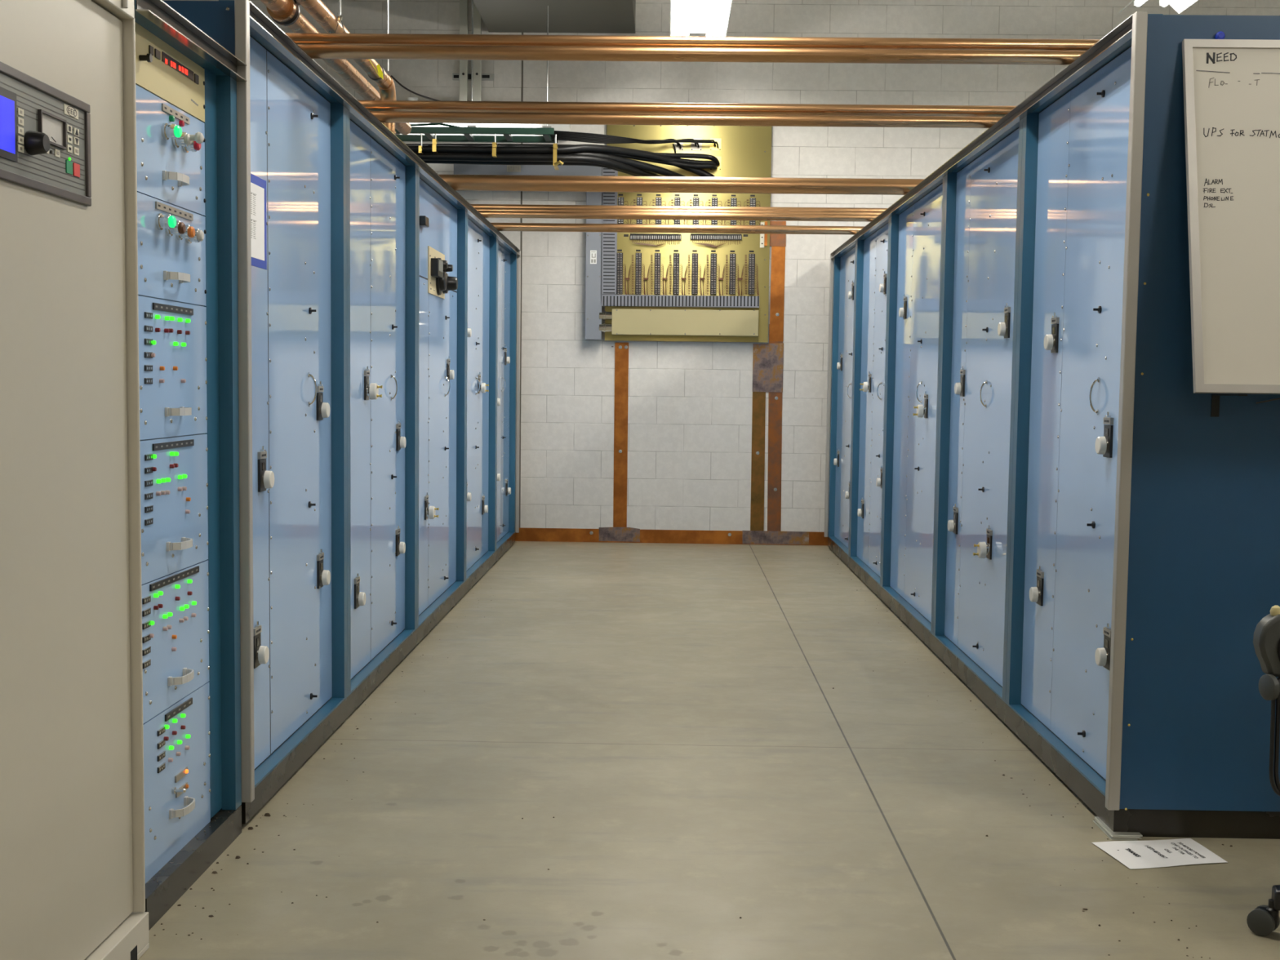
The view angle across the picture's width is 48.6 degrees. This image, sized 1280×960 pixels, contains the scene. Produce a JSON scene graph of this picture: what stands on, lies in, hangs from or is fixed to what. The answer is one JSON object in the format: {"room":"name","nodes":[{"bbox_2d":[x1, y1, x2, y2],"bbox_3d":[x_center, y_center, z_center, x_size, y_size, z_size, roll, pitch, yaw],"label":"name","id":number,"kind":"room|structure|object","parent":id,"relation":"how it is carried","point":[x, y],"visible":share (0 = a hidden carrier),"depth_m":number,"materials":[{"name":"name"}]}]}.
{"room":"electrical equipment room","nodes":[
{"label":"electrical equipment room","id":0,"kind":"room"},
{"bbox_2d":[137,541,1279,959],"bbox_3d":[0.344,1.012,3.312,9.800,0.100,14.883,1,4,1],"label":"floor","id":1,"kind":"structure","parent":0,"point":[693,753],"depth_m":3.93,"materials":[{"name":"concrete"}]},
{"bbox_2d":[0,0,149,959],"bbox_3d":[-1.488,-0.013,2.131,0.951,2.060,1.500,1,4,1],"label":"tall cabinet","id":2,"kind":"object","parent":1,"relation":"on","point":[73,871],"visible":1,"depth_m":2.57,"materials":[{"name":"beige metal"}]},
{"bbox_2d":[66,106,76,117],"bbox_3d":[-1.025,-0.664,2.558,0.001,0.018,0.043,1,4,1],"label":"print","id":3,"kind":"object","parent":2,"relation":"attached to","point":[71,110],"depth_m":2.56},
{"bbox_2d":[134,0,246,930],"bbox_3d":[-1.448,-0.046,3.301,0.890,1.968,0.680,1,4,1],"label":"rack","id":4,"kind":"object","parent":1,"relation":"on","point":[186,111],"visible":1,"depth_m":3.32,"materials":[{"name":"blue metal"}]},
{"bbox_2d":[134,22,205,122],"bbox_3d":[-1.049,-0.912,3.176,0.031,0.126,0.505,1,4,1],"label":"control panel","id":5,"kind":"object","parent":4,"relation":"on","point":[172,80],"depth_m":3.18,"materials":[{"name":"beige metal"}]},
{"bbox_2d":[155,305,191,312],"bbox_3d":[-1.060,-0.389,3.228,0.001,0.004,0.237,1,4,1],"label":"print","id":6,"kind":"object","parent":4,"relation":"attached to","point":[159,308],"depth_m":3.23,"materials":[{"name":"white paint"}]},
{"bbox_2d":[155,441,192,448],"bbox_3d":[-1.064,-0.080,3.241,0.001,0.004,0.241,1,4,1],"label":"print","id":7,"kind":"object","parent":4,"relation":"attached to","point":[158,444],"depth_m":3.24,"materials":[{"name":"white paint"}]},
{"bbox_2d":[152,568,197,588],"bbox_3d":[-1.068,0.226,3.264,0.001,0.004,0.298,1,4,1],"label":"print","id":8,"kind":"object","parent":4,"relation":"attached to","point":[175,577],"depth_m":3.26,"materials":[{"name":"white paint"}]},
{"bbox_2d":[158,204,191,217],"bbox_3d":[-1.057,-0.611,3.226,0.001,0.004,0.217,1,4,1],"label":"print","id":9,"kind":"object","parent":4,"relation":"attached to","point":[176,211],"depth_m":3.24,"materials":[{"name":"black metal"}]},
{"bbox_2d":[164,106,187,120],"bbox_3d":[-1.054,-0.832,3.225,0.001,0.004,0.153,1,4,1],"label":"print","id":10,"kind":"object","parent":4,"relation":"attached to","point":[175,113],"depth_m":3.23,"materials":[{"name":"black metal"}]},
{"bbox_2d":[171,786,186,794],"bbox_3d":[-1.063,0.717,3.271,0.030,0.016,0.016,1,4,1],"label":"toggle switch","id":11,"kind":"object","parent":4,"relation":"attached to","point":[174,790],"depth_m":3.27,"materials":[{"name":"silver metal"}]},
{"bbox_2d":[168,701,191,717],"bbox_3d":[-1.071,0.534,3.299,0.001,0.004,0.154,1,4,1],"label":"print","id":12,"kind":"object","parent":4,"relation":"attached to","point":[179,708],"depth_m":3.30,"materials":[{"name":"white paint"}]},
{"bbox_2d":[134,0,354,824],"bbox_3d":[-1.453,-0.194,4.249,0.928,2.135,1.230,1,4,1],"label":"tall cabinet","id":13,"kind":"object","parent":1,"relation":"on","point":[291,113],"visible":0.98,"depth_m":4.25,"materials":[{"name":"blue metal"}]},
{"bbox_2d":[254,621,260,626],"bbox_3d":[-1.063,0.400,3.940,0.012,0.015,0.012,1,4,1],"label":"screw","id":14,"kind":"object","parent":13,"relation":"on","point":[256,623],"depth_m":3.94,"materials":[{"name":"silver metal"}]},
{"bbox_2d":[250,173,266,269],"bbox_3d":[-1.055,-0.710,3.879,0.002,0.247,0.235,1,4,1],"label":"notice sheet","id":15,"kind":"object","parent":13,"relation":"attached to","point":[258,185],"visible":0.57,"depth_m":3.92,"materials":[{"name":"white paper"}]},
{"bbox_2d":[250,191,256,239],"bbox_3d":[-1.054,-0.719,3.847,0.001,0.122,0.102,1,4,1],"label":"print","id":16,"kind":"object","parent":15,"relation":"attached to","point":[253,194],"depth_m":3.87},
{"bbox_2d":[297,44,1085,65],"bbox_3d":[0.149,-1.261,4.202,3.360,0.041,0.041,1,4,1],"label":"copper pipe","id":17,"kind":"object","parent":13,"relation":"on","point":[313,51],"visible":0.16,"depth_m":4.19,"materials":[{"name":"brown metal"}]},
{"bbox_2d":[284,32,1100,50],"bbox_3d":[0.151,-1.309,4.249,3.360,0.041,0.041,1,4,1],"label":"copper pipe","id":18,"kind":"object","parent":13,"relation":"on","point":[298,37],"visible":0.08,"depth_m":4.23,"materials":[{"name":"brown metal"}]},
{"bbox_2d":[346,97,422,716],"bbox_3d":[-1.429,-0.281,5.545,0.928,2.135,1.368,1,4,1],"label":"tall cabinet","id":19,"kind":"object","parent":1,"relation":"on","point":[382,169],"visible":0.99,"depth_m":5.61,"materials":[{"name":"blue metal"}]},
{"bbox_2d":[369,111,1002,128],"bbox_3d":[0.168,-1.331,5.236,3.360,0.041,0.041,1,4,1],"label":"copper pipe","id":20,"kind":"object","parent":19,"relation":"on","point":[404,117],"visible":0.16,"depth_m":5.22,"materials":[{"name":"brown metal"}]},
{"bbox_2d":[358,100,1015,116],"bbox_3d":[0.170,-1.384,5.282,3.360,0.041,0.041,1,4,1],"label":"copper pipe","id":21,"kind":"object","parent":19,"relation":"on","point":[371,105],"visible":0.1,"depth_m":5.27,"materials":[{"name":"brown metal"}]},
{"bbox_2d":[416,160,471,644],"bbox_3d":[-1.399,-0.378,6.986,0.936,2.135,1.522,1,4,1],"label":"tall cabinet","id":22,"kind":"object","parent":1,"relation":"on","point":[442,211],"visible":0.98,"depth_m":7.09,"materials":[{"name":"blue metal"}]},
{"bbox_2d":[465,204,501,593],"bbox_3d":[-1.376,-0.477,8.443,0.928,2.135,1.400,1,4,1],"label":"tall cabinet","id":23,"kind":"object","parent":1,"relation":"on","point":[482,237],"visible":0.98,"depth_m":8.64,"materials":[{"name":"blue metal"}]},
{"bbox_2d":[474,207,883,214],"bbox_3d":[0.224,-1.561,8.291,3.360,0.041,0.041,1,4,1],"label":"copper pipe","id":24,"kind":"object","parent":23,"relation":"on","point":[476,208],"visible":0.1,"depth_m":8.28,"materials":[{"name":"brown metal"}]},
{"bbox_2d":[471,204,887,211],"bbox_3d":[0.225,-1.591,8.339,3.360,0.041,0.041,1,4,1],"label":"copper pipe","id":25,"kind":"object","parent":23,"relation":"on","point":[505,206],"visible":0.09,"depth_m":8.32,"materials":[{"name":"brown metal"}]},
{"bbox_2d":[495,232,520,561],"bbox_3d":[-1.352,-0.565,9.755,0.928,2.135,1.230,1,4,1],"label":"tall cabinet","id":26,"kind":"object","parent":1,"relation":"on","point":[508,255],"visible":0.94,"depth_m":10.13,"materials":[{"name":"blue metal"}]},
{"bbox_2d":[154,556,1232,958],"bbox_3d":[0.292,0.740,6.524,2.596,0.007,7.131,1,4,1],"label":"debris","id":27,"kind":"object","parent":1,"relation":"on","point":[265,814],"visible":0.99,"depth_m":3.49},
{"bbox_2d":[824,236,856,567],"bbox_3d":[1.813,-0.523,9.700,0.925,2.135,1.242,1,4,1],"label":"tall cabinet","id":28,"kind":"object","parent":1,"relation":"on","point":[843,259],"visible":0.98,"depth_m":10.02,"materials":[{"name":"blue metal"}]},
{"bbox_2d":[848,209,889,599],"bbox_3d":[1.789,-0.435,8.404,0.925,2.135,1.355,1,4,1],"label":"tall cabinet","id":29,"kind":"object","parent":1,"relation":"on","point":[873,241],"visible":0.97,"depth_m":8.58,"materials":[{"name":"blue metal"}]},
{"bbox_2d":[491,222,864,235],"bbox_3d":[0.236,-1.588,8.959,3.360,0.053,0.053,1,4,1],"label":"copper pipe","id":30,"kind":"object","parent":29,"relation":"on","point":[535,227],"visible":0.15,"depth_m":8.94,"materials":[{"name":"brown metal"}]},
{"bbox_2d":[477,210,879,222],"bbox_3d":[0.223,-1.534,8.243,3.360,0.041,0.041,1,4,1],"label":"copper pipe","id":31,"kind":"object","parent":29,"relation":"on","point":[486,214],"visible":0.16,"depth_m":8.23,"materials":[{"name":"brown metal"}]},
{"bbox_2d":[880,167,945,650],"bbox_3d":[1.763,-0.339,6.973,0.925,2.135,1.515,1,4,1],"label":"tall cabinet","id":32,"kind":"object","parent":1,"relation":"on","point":[916,245],"visible":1,"depth_m":7.07,"materials":[{"name":"blue metal"}]},
{"bbox_2d":[439,174,924,195],"bbox_3d":[0.202,-1.474,7.078,3.360,0.079,0.079,1,4,1],"label":"copper pipe","id":33,"kind":"object","parent":32,"relation":"on","point":[458,182],"visible":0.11,"depth_m":7.05,"materials":[{"name":"brown metal"}]},
{"bbox_2d":[932,106,1022,723],"bbox_3d":[1.737,-0.242,5.546,0.925,2.135,1.346,1,4,1],"label":"tall cabinet","id":34,"kind":"object","parent":1,"relation":"on","point":[983,184],"visible":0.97,"depth_m":5.60,"materials":[{"name":"blue metal"}]},
{"bbox_2d":[1093,820,1137,840],"bbox_3d":[1.273,0.939,3.799,0.070,0.003,0.160,1,4,1],"label":"plate","id":35,"kind":"object","parent":1,"relation":"on","point":[1110,837],"visible":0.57,"depth_m":3.73,"materials":[{"name":"grey metal"}]},
{"bbox_2d":[1112,836,1142,839],"bbox_3d":[1.282,0.935,3.805,0.076,0.003,0.160,1,4,1],"label":"plate","id":36,"kind":"object","parent":35,"relation":"on","point":[1140,837],"visible":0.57,"depth_m":3.73,"materials":[{"name":"grey metal"}]},
{"bbox_2d":[1093,817,1139,838],"bbox_3d":[1.277,0.933,3.802,0.073,0.003,0.160,1,4,1],"label":"plate","id":37,"kind":"object","parent":36,"relation":"on","point":[1095,819],"visible":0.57,"depth_m":3.73,"materials":[{"name":"grey metal"}]},
{"bbox_2d":[1094,816,1142,836],"bbox_3d":[1.283,0.929,3.806,0.077,0.003,0.160,1,4,1],"label":"plate","id":38,"kind":"object","parent":37,"relation":"on","point":[1113,833],"visible":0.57,"depth_m":3.74,"materials":[{"name":"grey metal"}]},
{"bbox_2d":[1004,11,1279,839],"bbox_3d":[1.714,-0.156,4.259,0.925,2.135,1.233,1,4,1],"label":"tall cabinet","id":39,"kind":"object","parent":1,"relation":"on","point":[1144,549],"visible":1,"depth_m":3.73,"materials":[{"name":"blue metal"}]},
{"bbox_2d":[1105,622,1111,629],"bbox_3d":[1.297,0.405,3.929,0.012,0.015,0.012,1,4,1],"label":"screw","id":40,"kind":"object","parent":39,"relation":"on","point":[1108,624],"depth_m":3.93,"materials":[{"name":"silver metal"}]},
{"bbox_2d":[1214,31,1225,39],"bbox_3d":[1.473,-1.123,3.599,0.022,0.031,0.014,1,4,1],"label":"hook","id":41,"kind":"object","parent":39,"relation":"attached to","point":[1220,35],"visible":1,"depth_m":3.59,"materials":[{"name":"blue plastic"}]},
{"bbox_2d":[1182,39,1279,394],"bbox_3d":[1.982,-0.658,3.536,1.220,0.896,0.189,1,4,1],"label":"whiteboard","id":42,"kind":"object","parent":41,"relation":"hanging from","point":[1232,86],"visible":1,"depth_m":3.54,"materials":[{"name":"plastic"}]},
{"bbox_2d":[1210,393,1247,417],"bbox_3d":[1.487,-0.187,3.580,0.020,0.059,0.177,1,4,1],"label":"bracket","id":43,"kind":"object","parent":39,"relation":"attached to","point":[1215,411],"visible":1,"depth_m":3.67,"materials":[{"name":"black plastic"}]},
{"bbox_2d":[1256,397,1279,404],"bbox_3d":[1.868,-0.253,3.648,0.556,0.121,0.004,1,4,1],"label":"rod","id":44,"kind":"object","parent":39,"relation":"attached to","point":[1277,398],"visible":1,"depth_m":3.65,"materials":[{"name":"black metal"}]},
{"bbox_2d":[1091,838,1227,869],"bbox_3d":[1.329,0.952,3.613,0.278,0.003,0.204,0,4,-9],"label":"paper sheet","id":45,"kind":"object","parent":1,"relation":"on","point":[1147,854],"visible":1,"depth_m":3.62,"materials":[{"name":"white paper"}]},
{"bbox_2d":[1126,848,1140,857],"bbox_3d":[1.257,0.950,3.616,0.013,0.001,0.065,0,4,-9],"label":"print","id":46,"kind":"object","parent":45,"relation":"on","point":[1131,852],"depth_m":3.62,"materials":[{"name":"black"}]},
{"bbox_2d":[1146,846,1167,857],"bbox_3d":[1.320,0.951,3.624,0.011,0.001,0.098,0,4,-9],"label":"print","id":47,"kind":"object","parent":45,"relation":"on","point":[1152,851],"depth_m":3.62,"materials":[{"name":"black"}]},
{"bbox_2d":[1179,841,1205,857],"bbox_3d":[1.417,0.950,3.642,0.010,0.001,0.126,0,4,-9],"label":"print","id":48,"kind":"object","parent":45,"relation":"on","point":[1188,849],"depth_m":3.64,"materials":[{"name":"black"}]},
{"bbox_2d":[1246,604,1279,936],"bbox_3d":[1.616,0.623,3.007,0.742,0.749,0.640,1,4,1],"label":"office chair","id":49,"kind":"object","parent":1,"relation":"on","point":[1262,921],"visible":1,"depth_m":2.88,"materials":[{"name":"black plastic"}]},
{"bbox_2d":[1277,640,1279,661],"bbox_3d":[1.422,0.343,2.842,0.285,0.111,0.020,1,4,1],"label":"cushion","id":50,"kind":"object","parent":49,"relation":"on","point":[1278,641],"depth_m":2.84,"materials":[{"name":"black fabric"}]},
{"bbox_2d":[162,0,1279,545],"bbox_3d":[0.506,-1.877,10.473,10.200,4.700,0.200,1,4,1],"label":"wall","id":51,"kind":"structure","parent":0,"point":[690,403],"depth_m":10.36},
{"bbox_2d":[408,97,418,100],"bbox_3d":[-1.652,-2.752,10.332,0.072,0.066,0.040,1,4,1],"label":"outlet box","id":52,"kind":"object","parent":51,"relation":"attached to","point":[409,98],"visible":0.36,"depth_m":10.31,"materials":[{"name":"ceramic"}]},
{"bbox_2d":[391,75,438,100],"bbox_3d":[-1.573,-2.834,10.313,0.489,0.220,0.027,1,4,2],"label":"wire","id":53,"kind":"object","parent":51,"relation":"attached to","point":[397,82],"visible":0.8,"depth_m":10.31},
{"bbox_2d":[459,0,468,101],"bbox_3d":[-1.272,-3.475,10.244,0.057,1.524,0.046,1,4,1],"label":"conduit","id":54,"kind":"object","parent":51,"relation":"attached to","point":[464,4],"visible":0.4,"depth_m":10.26,"materials":[{"name":"grey metal"}]},
{"bbox_2d":[452,73,493,80],"bbox_3d":[-1.213,-2.933,10.317,0.299,0.045,0.030,1,4,1],"label":"bar","id":55,"kind":"object","parent":51,"relation":"attached to","point":[485,77],"visible":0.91,"depth_m":10.30,"materials":[{"name":"grey metal"}]},
{"bbox_2d":[472,2,481,101],"bbox_3d":[-1.174,-3.473,10.242,0.057,1.524,0.046,1,4,1],"label":"conduit","id":56,"kind":"object","parent":51,"relation":"attached to","point":[477,72],"visible":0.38,"depth_m":10.26,"materials":[{"name":"grey metal"}]},
{"bbox_2d":[399,123,570,136],"bbox_3d":[-1.125,-2.589,10.286,1.234,0.199,0.134,1,4,1],"label":"strip light","id":57,"kind":"object","parent":51,"relation":"attached to","point":[563,127],"visible":0.02,"depth_m":10.23,"materials":[{"name":"white ceramic"}]},
{"bbox_2d":[453,164,602,340],"bbox_3d":[-0.815,-1.686,10.355,1.084,1.306,0.108,1,4,1],"label":"grey wireway","id":58,"kind":"object","parent":51,"relation":"attached to","point":[593,307],"visible":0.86,"depth_m":10.28,"materials":[{"name":"metal"}]},
{"bbox_2d":[507,165,519,170],"bbox_3d":[-0.915,-2.257,10.267,0.081,0.034,0.001,1,4,1],"label":"print","id":59,"kind":"object","parent":58,"relation":"attached to","point":[509,167],"depth_m":10.27},
{"bbox_2d":[591,251,595,262],"bbox_3d":[-0.338,-1.618,10.299,0.034,0.079,0.001,1,4,1],"label":"print","id":60,"kind":"object","parent":58,"relation":"attached to","point":[593,253],"depth_m":10.30},
{"bbox_2d":[515,221,827,545],"bbox_3d":[0.290,-0.714,10.428,4.000,2.378,0.055,1,4,1],"label":"strap","id":61,"kind":"object","parent":51,"relation":"attached to","point":[767,358],"visible":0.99,"depth_m":10.49,"materials":[{"name":"brown metal"}]},
{"bbox_2d":[599,124,771,342],"bbox_3d":[0.329,-1.821,10.318,1.233,1.617,0.123,1,4,1],"label":"board","id":62,"kind":"object","parent":51,"relation":"attached to","point":[655,286],"visible":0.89,"depth_m":10.32,"materials":[{"name":"gold metal"}]},
{"bbox_2d":[554,130,679,146],"bbox_3d":[-0.173,-2.429,10.024,1.031,0.047,0.127,-1,4,-22],"label":"cable","id":63,"kind":"object","parent":62,"relation":"attached to","point":[554,131],"visible":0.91,"depth_m":9.93,"materials":[{"name":"black rubber"}]},
{"bbox_2d":[554,132,681,148],"bbox_3d":[-0.166,-2.412,10.026,1.046,0.047,0.124,-1,4,-22],"label":"cable","id":64,"kind":"object","parent":62,"relation":"attached to","point":[679,144],"visible":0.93,"depth_m":9.92,"materials":[{"name":"black rubber"}]},
{"bbox_2d":[550,134,699,147],"bbox_3d":[-0.108,-2.414,10.039,1.167,0.063,0.113,-1,4,-20],"label":"cable","id":65,"kind":"object","parent":62,"relation":"attached to","point":[698,146],"visible":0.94,"depth_m":9.93,"materials":[{"name":"black rubber"}]},
{"bbox_2d":[553,133,697,146],"bbox_3d":[-0.115,-2.423,10.036,1.151,0.062,0.113,-1,4,-20],"label":"cable","id":66,"kind":"object","parent":62,"relation":"attached to","point":[695,144],"visible":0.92,"depth_m":9.92,"materials":[{"name":"black rubber"}]},
{"bbox_2d":[543,137,719,147],"bbox_3d":[-0.046,-2.400,10.063,1.300,0.074,0.117,-1,4,-20],"label":"cable","id":67,"kind":"object","parent":62,"relation":"attached to","point":[568,140],"visible":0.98,"depth_m":9.99,"materials":[{"name":"black rubber"}]},
{"bbox_2d":[551,136,715,146],"bbox_3d":[-0.055,-2.411,10.059,1.279,0.076,0.113,-1,4,-20],"label":"cable","id":68,"kind":"object","parent":62,"relation":"attached to","point":[551,136],"visible":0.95,"depth_m":9.98,"materials":[{"name":"black rubber"}]},
{"bbox_2d":[1118,0,1146,13],"label":"fluorescent fixture","id":69,"kind":"object","parent":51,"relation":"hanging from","point":[1136,2],"depth_m":8.22,"materials":[{"name":"white ceramic"}]},
{"bbox_2d":[1159,0,1198,13],"label":"fluorescent fixture","id":70,"kind":"object","parent":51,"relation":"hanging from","point":[1179,6],"depth_m":8.20,"materials":[{"name":"white ceramic"}]},
{"bbox_3d":[0.401,-3.820,2.884,10.200,0.200,15.083,1,4,1],"label":"ceiling","id":71,"kind":"structure","parent":0,"visible":0},
{"bbox_2d":[259,0,411,134],"bbox_3d":[-1.181,-2.657,4.148,0.125,2.330,5.590,1,4,1],"label":"pipe","id":72,"kind":"object","parent":71,"relation":"hanging from","point":[287,13],"visible":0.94,"depth_m":5.37,"materials":[{"name":"brown metal"}]},
{"bbox_2d":[328,0,345,33],"bbox_3d":[-1.037,-2.690,4.849,0.080,2.355,0.018,1,4,1],"label":"rod","id":73,"kind":"object","parent":71,"relation":"hanging from","point":[340,17],"visible":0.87,"depth_m":4.92,"materials":[{"name":"silver metal"}]},
{"bbox_2d":[296,0,395,134],"bbox_3d":[-1.079,-2.475,3.653,0.086,2.624,4.583,1,4,1],"label":"riser pipe","id":74,"kind":"object","parent":71,"relation":"attached to","point":[318,11],"visible":0.6,"depth_m":5.41,"materials":[{"name":"brown metal"}]},
{"bbox_2d":[368,59,382,79],"bbox_3d":[-1.001,-1.559,5.227,0.108,0.162,0.002,1,4,1],"label":"tag","id":75,"kind":"object","parent":74,"relation":"hanging from","point":[380,73],"visible":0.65,"depth_m":5.23,"materials":[{"name":"yellow plastic"}]},
{"bbox_2d":[395,0,557,142],"bbox_3d":[-1.979,-3.289,9.731,2.819,1.842,0.354,1,4,1],"label":"cable tray","id":76,"kind":"object","parent":71,"relation":"hanging from","point":[546,131],"visible":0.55,"depth_m":9.62,"materials":[{"name":"green metal"}]},
{"bbox_2d":[418,133,422,154],"bbox_3d":[-1.481,-2.287,9.669,0.024,0.139,0.215,1,4,1],"label":"clamp","id":77,"kind":"object","parent":76,"relation":"attached to","point":[420,147],"visible":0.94,"depth_m":9.60,"materials":[{"name":"gold metal"}]},
{"bbox_2d":[422,160,639,176],"bbox_3d":[-0.978,-2.174,9.804,2.361,0.108,0.472,0,4,-14],"label":"coaxial cable","id":78,"kind":"object","parent":77,"relation":"attached to","point":[477,162],"visible":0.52,"depth_m":9.69,"materials":[{"name":"black rubber"}]},
{"bbox_2d":[407,144,714,177],"bbox_3d":[-0.769,-2.232,9.789,2.769,0.178,0.435,0,4,-13],"label":"coaxial cable","id":79,"kind":"object","parent":77,"relation":"attached to","point":[576,148],"visible":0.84,"depth_m":9.64,"materials":[{"name":"black rubber"}]},
{"bbox_2d":[556,151,687,177],"bbox_3d":[-0.871,-2.203,9.818,2.583,0.138,0.433,0,4,-13],"label":"coaxial cable","id":80,"kind":"object","parent":77,"relation":"attached to","point":[640,165],"visible":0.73,"depth_m":9.95,"materials":[{"name":"black rubber"}]},
{"bbox_2d":[432,133,437,153],"bbox_3d":[-1.385,-2.289,9.667,0.031,0.130,0.215,1,4,1],"label":"clamp","id":81,"kind":"object","parent":76,"relation":"attached to","point":[434,143],"visible":0.94,"depth_m":9.57,"materials":[{"name":"gold metal"}]},
{"bbox_2d":[414,152,662,176],"bbox_3d":[-0.925,-2.176,9.770,2.445,0.117,0.488,0,4,-15],"label":"coaxial cable","id":82,"kind":"object","parent":81,"relation":"attached to","point":[425,156],"visible":0.69,"depth_m":9.64,"materials":[{"name":"black rubber"}]},
{"bbox_2d":[404,143,719,165],"bbox_3d":[-0.772,-2.302,9.861,2.804,0.074,0.356,0,4,-10],"label":"coaxial cable","id":83,"kind":"object","parent":81,"relation":"attached to","point":[700,156],"visible":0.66,"depth_m":9.75,"materials":[{"name":"black rubber"}]},
{"bbox_2d":[602,152,717,169],"bbox_3d":[-0.785,-2.265,9.876,2.788,0.064,0.350,0,4,-10],"label":"coaxial cable","id":84,"kind":"object","parent":81,"relation":"attached to","point":[714,166],"visible":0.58,"depth_m":10.13,"materials":[{"name":"black rubber"}]},
{"bbox_2d":[671,157,717,166],"bbox_3d":[-0.784,-2.284,9.875,2.790,0.058,0.351,0,4,-10],"label":"coaxial cable","id":85,"kind":"object","parent":81,"relation":"attached to","point":[680,160],"visible":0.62,"depth_m":10.17,"materials":[{"name":"black rubber"}]},
{"bbox_2d":[492,133,497,157],"bbox_3d":[-0.979,-2.271,9.661,0.031,0.158,0.215,1,4,1],"label":"clamp","id":86,"kind":"object","parent":76,"relation":"attached to","point":[494,144],"visible":0.94,"depth_m":9.57,"materials":[{"name":"gold metal"}]},
{"bbox_2d":[552,134,564,169],"bbox_3d":[-0.547,-2.233,9.652,0.074,0.220,0.222,1,4,1],"label":"clamp","id":87,"kind":"object","parent":76,"relation":"attached to","point":[555,163],"visible":1,"depth_m":9.56,"materials":[{"name":"gold metal"}]},
{"bbox_2d":[472,0,635,33],"bbox_3d":[-0.628,-3.479,6.529,1.091,0.997,7.473,1,4,1],"label":"air duct","id":88,"kind":"object","parent":71,"relation":"hanging from","point":[596,16],"visible":1,"depth_m":9.82,"materials":[{"name":"grey metal"}]},
{"bbox_2d":[669,0,733,36],"bbox_3d":[0.359,-3.404,7.984,0.360,1.320,2.440,1,4,1],"label":"fluorescent fixture","id":89,"kind":"object","parent":71,"relation":"hanging from","point":[686,16],"visible":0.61,"depth_m":8.71,"materials":[{"name":"white plastic"}]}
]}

